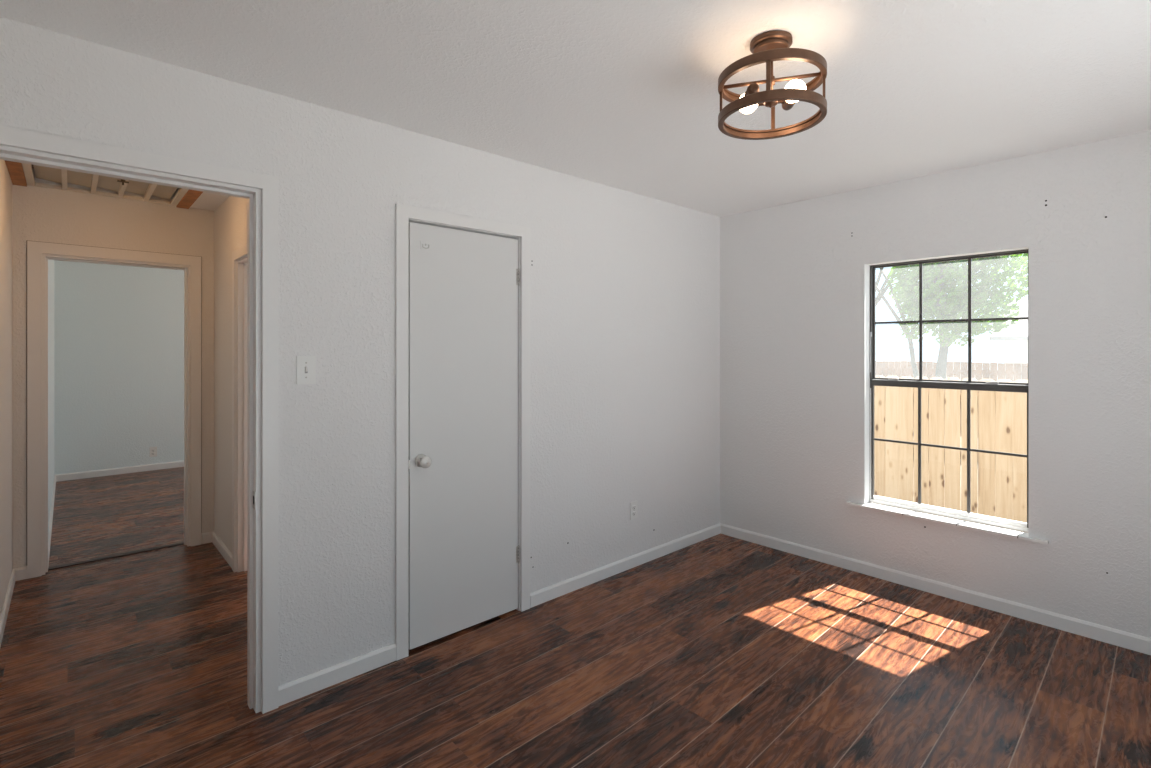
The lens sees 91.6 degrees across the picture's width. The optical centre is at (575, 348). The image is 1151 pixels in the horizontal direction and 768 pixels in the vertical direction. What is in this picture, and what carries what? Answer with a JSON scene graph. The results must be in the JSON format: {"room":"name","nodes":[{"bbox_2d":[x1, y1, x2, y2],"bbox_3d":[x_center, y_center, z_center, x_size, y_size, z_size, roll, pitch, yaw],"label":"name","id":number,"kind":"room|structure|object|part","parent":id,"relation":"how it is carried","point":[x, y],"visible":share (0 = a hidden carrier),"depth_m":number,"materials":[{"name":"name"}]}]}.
{"room":"empty bedroom","nodes":[
{"label":"empty bedroom","id":0,"kind":"room"},
{"bbox_2d":[0,160,11,616],"bbox_3d":[-2.722,0.204,2.544,0.115,2.440,2.285,0,0,-42],"label":"wall","id":1,"kind":"structure","parent":0,"point":[5,180],"depth_m":3.00,"materials":[{"name":"white paint"}]},
{"bbox_2d":[0,569,14,646],"bbox_3d":[-2.680,1.387,2.592,0.013,0.074,2.270,0,0,-42],"label":"baseboard","id":2,"kind":"structure","parent":1,"relation":"attached to","point":[4,614],"depth_m":2.98,"materials":[{"name":"white wood"}]},
{"bbox_2d":[48,260,53,529],"bbox_3d":[-4.533,0.204,4.753,0.120,2.440,3.220,0,0,-42],"label":"wall","id":3,"kind":"structure","parent":0,"point":[50,262],"depth_m":4.64,"materials":[{"name":"white paint"}]},
{"bbox_2d":[48,475,55,566],"bbox_3d":[-4.484,1.387,4.797,0.013,0.074,3.220,0,0,-42],"label":"baseboard","id":4,"kind":"structure","parent":3,"relation":"attached to","point":[54,483],"depth_m":4.48,"materials":[{"name":"white wood"}]},
{"bbox_2d":[12,184,213,568],"bbox_3d":[-2.233,0.204,4.598,3.600,2.440,0.100,0,0,-42],"label":"wall","id":5,"kind":"structure","parent":0,"point":[41,214],"depth_m":3.68,"materials":[{"name":"white paint"}]},
{"bbox_2d":[14,532,212,580],"bbox_3d":[-3.054,1.387,3.777,1.050,0.074,0.013,0,0,-42],"label":"baseboard","id":6,"kind":"structure","parent":5,"relation":"attached to","point":[20,573],"depth_m":3.46,"materials":[{"name":"white wood"}]},
{"bbox_2d":[26,240,201,578],"bbox_3d":[-3.092,0.377,3.808,0.912,2.093,0.116,0,0,-42],"label":"door frame","id":7,"kind":"structure","parent":5,"relation":"attached to","point":[34,250],"depth_m":3.57,"materials":[{"name":"white wood"}]},
{"bbox_2d":[54,260,183,474],"bbox_3d":[-4.473,0.204,7.068,3.600,2.440,0.130,0,0,-42],"label":"wall","id":8,"kind":"structure","parent":0,"point":[119,329],"depth_m":6.34,"materials":[{"name":"white paint"}]},
{"bbox_2d":[56,460,183,481],"bbox_3d":[-4.329,1.387,7.103,3.340,0.074,0.013,0,0,-42],"label":"baseboard","id":9,"kind":"structure","parent":8,"relation":"attached to","point":[149,467],"depth_m":6.33,"materials":[{"name":"white wood"}]},
{"bbox_2d":[150,447,156,456],"bbox_3d":[-4.939,1.209,6.552,0.070,0.114,0.009,0,0,-42],"label":"wall outlet","id":10,"kind":"object","parent":8,"relation":"attached to","point":[153,450],"visible":1,"depth_m":6.55,"materials":[{"name":"white plastic"}]},
{"bbox_2d":[214,196,246,552],"bbox_3d":[-1.865,0.204,3.321,0.100,2.440,2.285,0,0,-42],"label":"wall","id":11,"kind":"structure","parent":0,"point":[230,218],"depth_m":3.85,"materials":[{"name":"white paint"}]},
{"bbox_2d":[212,531,231,567],"bbox_3d":[-1.912,1.387,3.289,0.013,0.074,2.270,0,0,-42],"label":"baseboard","id":12,"kind":"structure","parent":11,"relation":"attached to","point":[227,555],"depth_m":3.85,"materials":[{"name":"white wood"}]},
{"bbox_2d":[232,244,246,571],"bbox_3d":[-1.866,0.402,3.311,0.116,2.043,0.896,0,0,-42],"label":"door frame","id":13,"kind":"structure","parent":11,"relation":"attached to","point":[241,263],"depth_m":3.57,"materials":[{"name":"white wood"}]},
{"bbox_2d":[0,17,719,711],"bbox_3d":[-0.496,0.204,2.943,4.250,2.440,0.116,0,0,-42],"label":"wall","id":14,"kind":"structure","parent":0,"point":[625,285],"depth_m":2.54,"materials":[{"name":"white paint"}]},
{"bbox_2d":[0,125,277,713],"bbox_3d":[-1.559,0.373,1.965,0.908,2.102,0.136,0,0,-42],"label":"door frame","id":15,"kind":"structure","parent":14,"relation":"attached to","point":[9,136],"depth_m":2.19,"materials":[{"name":"white wood"}]},
{"bbox_3d":[-1.260,0.595,2.197,0.004,0.067,0.044,0,0,-42],"label":"strike plate","id":16,"kind":"part","parent":15,"relation":"part of","materials":[{"name":"silver metal"}]},
{"bbox_2d":[296,356,315,384],"bbox_3d":[-1.106,0.089,2.301,0.074,0.116,0.016,0,0,-42],"label":"light switch","id":17,"kind":"object","parent":14,"relation":"attached to","point":[305,365],"visible":1,"depth_m":2.30,"materials":[{"name":"white plastic"}]},
{"bbox_2d":[395,203,529,660],"bbox_3d":[-0.576,0.381,2.859,0.766,2.085,0.132,0,0,-42],"label":"door frame","id":18,"kind":"structure","parent":14,"relation":"attached to","point":[403,213],"depth_m":2.59,"materials":[{"name":"white wood"}]},
{"bbox_2d":[409,222,519,649],"bbox_3d":[-0.533,0.409,2.817,0.639,1.997,0.108,0,0,-42],"label":"door","id":19,"kind":"structure","parent":14,"relation":"in","point":[464,549],"depth_m":2.80,"materials":[{"name":"white wood"}]},
{"bbox_3d":[-0.711,0.531,2.629,0.062,0.062,0.066,0,0,-42],"label":"knob","id":20,"kind":"part","parent":19,"relation":"part of","materials":[{"name":"white metal"}]},
{"bbox_3d":[-0.715,-0.489,2.668,0.050,0.038,0.004,0,0,-42],"label":"painted plate","id":21,"kind":"part","parent":19,"relation":"part of","materials":[{"name":"white ceramic"}]},
{"bbox_2d":[278,523,720,706],"bbox_3d":[-0.033,1.387,3.277,3.116,0.074,0.013,0,0,-42],"label":"baseboard","id":22,"kind":"structure","parent":14,"relation":"attached to","point":[288,692],"depth_m":3.10,"materials":[{"name":"white wood"}]},
{"bbox_2d":[630,501,637,519],"bbox_3d":[0.381,1.056,3.655,0.070,0.114,0.009,0,0,-42],"label":"wall outlet","id":23,"kind":"object","parent":14,"relation":"attached to","point":[633,505],"visible":1,"depth_m":3.65,"materials":[{"name":"white plastic"}]},
{"bbox_2d":[0,467,1150,767],"bbox_3d":[-1.366,1.484,3.865,4.400,0.120,9.150,0,0,-42],"label":"floor","id":24,"kind":"structure","parent":0,"point":[720,650],"depth_m":2.44,"materials":[{"name":"brown wood"}]},
{"bbox_2d":[48,542,183,569],"bbox_3d":[-3.130,1.421,3.849,0.775,0.006,0.045,0,0,-42],"label":"threshold","id":25,"kind":"object","parent":24,"relation":"on","point":[179,543],"visible":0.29,"depth_m":3.82,"materials":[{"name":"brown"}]},
{"bbox_2d":[0,0,1150,216],"bbox_3d":[-1.336,-1.076,3.892,4.480,0.120,9.150,0,0,-42],"label":"ceiling","id":26,"kind":"structure","parent":0,"point":[619,94],"depth_m":2.05,"materials":[{"name":"white paint"}]},
{"bbox_2d":[5,160,202,208],"bbox_3d":[-2.894,-1.047,3.485,0.890,0.138,0.630,0,0,-42],"label":"attic hatch","id":27,"kind":"object","parent":26,"relation":"attached to","point":[21,174],"visible":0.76,"depth_m":3.53,"materials":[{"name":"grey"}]},
{"bbox_3d":[-3.112,-1.050,3.308,0.127,0.016,0.539,0,0,-42],"label":"louvre blade","id":28,"kind":"part","parent":27,"relation":"part of","materials":[{"name":"beige wood"}]},
{"bbox_3d":[-3.010,-1.050,3.400,0.127,0.016,0.539,0,0,-42],"label":"louvre blade","id":29,"kind":"part","parent":27,"relation":"part of","materials":[{"name":"beige wood"}]},
{"bbox_3d":[-2.909,-1.050,3.492,0.127,0.016,0.539,0,0,-42],"label":"louvre blade","id":30,"kind":"part","parent":27,"relation":"part of","materials":[{"name":"beige wood"}]},
{"bbox_3d":[-2.707,-0.993,3.351,0.054,0.030,0.024,0,0,-42],"label":"latch knob","id":31,"kind":"part","parent":27,"relation":"part of","materials":[{"name":"black metal"}]},
{"bbox_3d":[-2.807,-1.050,3.584,0.127,0.016,0.539,0,0,-42],"label":"louvre blade","id":32,"kind":"part","parent":27,"relation":"part of","materials":[{"name":"beige wood"}]},
{"bbox_3d":[-2.706,-1.050,3.676,0.127,0.016,0.539,0,0,-42],"label":"louvre blade","id":33,"kind":"part","parent":27,"relation":"part of","materials":[{"name":"beige wood"}]},
{"bbox_2d":[718,30,826,139],"bbox_3d":[0.646,-0.884,1.852,0.339,0.264,0.339,0,0,-42],"label":"ceiling light","id":34,"kind":"object","parent":26,"relation":"attached to","point":[767,47],"visible":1,"depth_m":1.80,"materials":[{"name":"brown metal"}]},
{"bbox_3d":[0.497,-0.828,1.912,0.008,0.093,0.013,0,0,22],"label":"post","id":35,"kind":"part","parent":34,"relation":"part of","materials":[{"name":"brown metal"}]},
{"bbox_3d":[0.584,-0.831,1.871,0.066,0.066,0.121,0,0,0],"label":"bulb","id":36,"kind":"part","parent":34,"relation":"part of","materials":[{"name":"white glass"}]},
{"bbox_2d":[744,83,758,95],"bbox_3d":[0.573,-0.831,1.816,0.043,0.043,0.066,0,0,8],"label":"socket","id":37,"kind":"object","parent":34,"relation":"attached to","point":[752,88],"depth_m":1.79,"materials":[{"name":"brown metal"}]},
{"bbox_3d":[0.587,-0.828,1.703,0.013,0.093,0.008,0,0,22],"label":"post","id":38,"kind":"part","parent":34,"relation":"part of","materials":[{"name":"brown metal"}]},
{"bbox_3d":[0.646,-0.905,1.852,0.025,0.167,0.025,0,0,-42],"label":"stem","id":39,"kind":"part","parent":34,"relation":"part of","materials":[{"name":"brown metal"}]},
{"bbox_3d":[0.706,-0.828,2.001,0.013,0.093,0.008,0,0,22],"label":"post","id":40,"kind":"part","parent":34,"relation":"part of","materials":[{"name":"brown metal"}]},
{"bbox_2d":[782,100,795,110],"bbox_3d":[0.720,-0.831,1.888,0.043,0.043,0.066,0,0,8],"label":"socket","id":41,"kind":"object","parent":34,"relation":"attached to","point":[786,105],"depth_m":1.88,"materials":[{"name":"brown metal"}]},
{"bbox_3d":[0.715,-0.831,1.832,0.066,0.066,0.121,0,0,15],"label":"bulb","id":42,"kind":"part","parent":34,"relation":"part of","materials":[{"name":"white glass"}]},
{"bbox_3d":[0.795,-0.828,1.792,0.008,0.093,0.013,0,0,22],"label":"post","id":43,"kind":"part","parent":34,"relation":"part of","materials":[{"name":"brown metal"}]},
{"bbox_2d":[720,130,1150,637],"bbox_3d":[1.973,0.204,3.485,0.137,2.440,4.100,0,0,-42],"label":"wall","id":44,"kind":"structure","parent":0,"point":[795,276],"depth_m":3.12,"materials":[{"name":"white paint"}]},
{"bbox_2d":[720,523,1150,654],"bbox_3d":[2.153,1.387,3.176,0.013,0.074,3.100,0,0,-42],"label":"baseboard","id":45,"kind":"structure","parent":44,"relation":"attached to","point":[1127,640],"depth_m":3.14,"materials":[{"name":"white wood"}]},
{"bbox_2d":[846,249,1048,545],"bbox_3d":[2.135,0.245,3.282,0.167,1.557,0.999,0,0,-42],"label":"window","id":46,"kind":"structure","parent":44,"relation":"in","point":[1004,533],"depth_m":3.27,"materials":[{"name":"grey"}]},
{"bbox_3d":[2.115,0.994,3.264,0.114,0.015,0.999,0,0,-42],"label":"sill","id":47,"kind":"part","parent":46,"relation":"part of","materials":[{"name":"white tile"}]},
{"bbox_3d":[2.184,0.227,3.314,0.051,1.520,0.816,0,0,-42],"label":"frame","id":48,"kind":"part","parent":46,"relation":"part of","materials":[{"name":"grey"}]},
{"bbox_3d":[2.180,0.619,3.315,0.055,0.731,0.804,0,0,-42],"label":"frame sill","id":49,"kind":"part","parent":46,"relation":"part of","materials":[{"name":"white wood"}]},
{"bbox_3d":[2.175,0.952,3.306,0.018,0.019,0.775,0,0,-42],"label":"rail","id":50,"kind":"part","parent":46,"relation":"part of","materials":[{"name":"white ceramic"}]},
{"bbox_3d":[2.175,0.583,3.306,0.026,0.763,0.797,0,0,-42],"label":"sash","id":51,"kind":"part","parent":46,"relation":"part of","materials":[{"name":"grey metal"}]},
{"bbox_3d":[2.193,-0.149,3.322,0.018,0.754,0.797,0,0,-42],"label":"sash","id":52,"kind":"part","parent":46,"relation":"part of","materials":[{"name":"grey"}]},
{"label":"outside","id":53,"kind":"structure","parent":0,"visible":0},
{"bbox_2d":[944,369,997,494],"bbox_3d":[23.402,2.074,24.538,59.830,0.100,60.000,0,0,-42],"label":"ground","id":54,"kind":"structure","parent":53,"point":[946,369],"depth_m":11.74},
{"bbox_2d":[876,268,896,304],"bbox_3d":[7.710,-1.165,14.317,2.612,6.403,3.204,0,0,-1],"label":"tree","id":55,"kind":"object","parent":54,"relation":"on","point":[883,289],"visible":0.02,"depth_m":14.34,"materials":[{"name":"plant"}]},
{"bbox_2d":[874,375,1028,532],"bbox_3d":[3.827,1.161,5.848,0.063,1.736,3.930,0,0,-42],"label":"wooden fence","id":56,"kind":"object","parent":54,"relation":"on","point":[998,419],"visible":0.24,"depth_m":5.76,"materials":[{"name":"brown wood"}]},
{"bbox_2d":[876,253,1027,379],"bbox_3d":[7.888,-0.629,12.386,2.397,5.349,3.751,0,0,-42],"label":"tree","id":57,"kind":"object","parent":54,"relation":"on","point":[940,279],"visible":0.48,"depth_m":11.68,"materials":[{"name":"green plant"}]},
{"bbox_2d":[876,361,1027,390],"bbox_3d":[9.425,1.173,13.826,0.070,1.702,11.092,0,0,-42],"label":"fence","id":58,"kind":"object","parent":54,"relation":"on","point":[1012,371],"visible":0.06,"depth_m":13.72,"materials":[{"name":"beige wood"}]},
{"bbox_2d":[989,299,1027,362],"bbox_3d":[22.965,-0.076,21.172,8.000,4.200,10.400,0,0,-42],"label":"house","id":59,"kind":"structure","parent":54,"relation":"on","point":[1015,337],"depth_m":22.19,"materials":[{"name":"white"}]}
]}

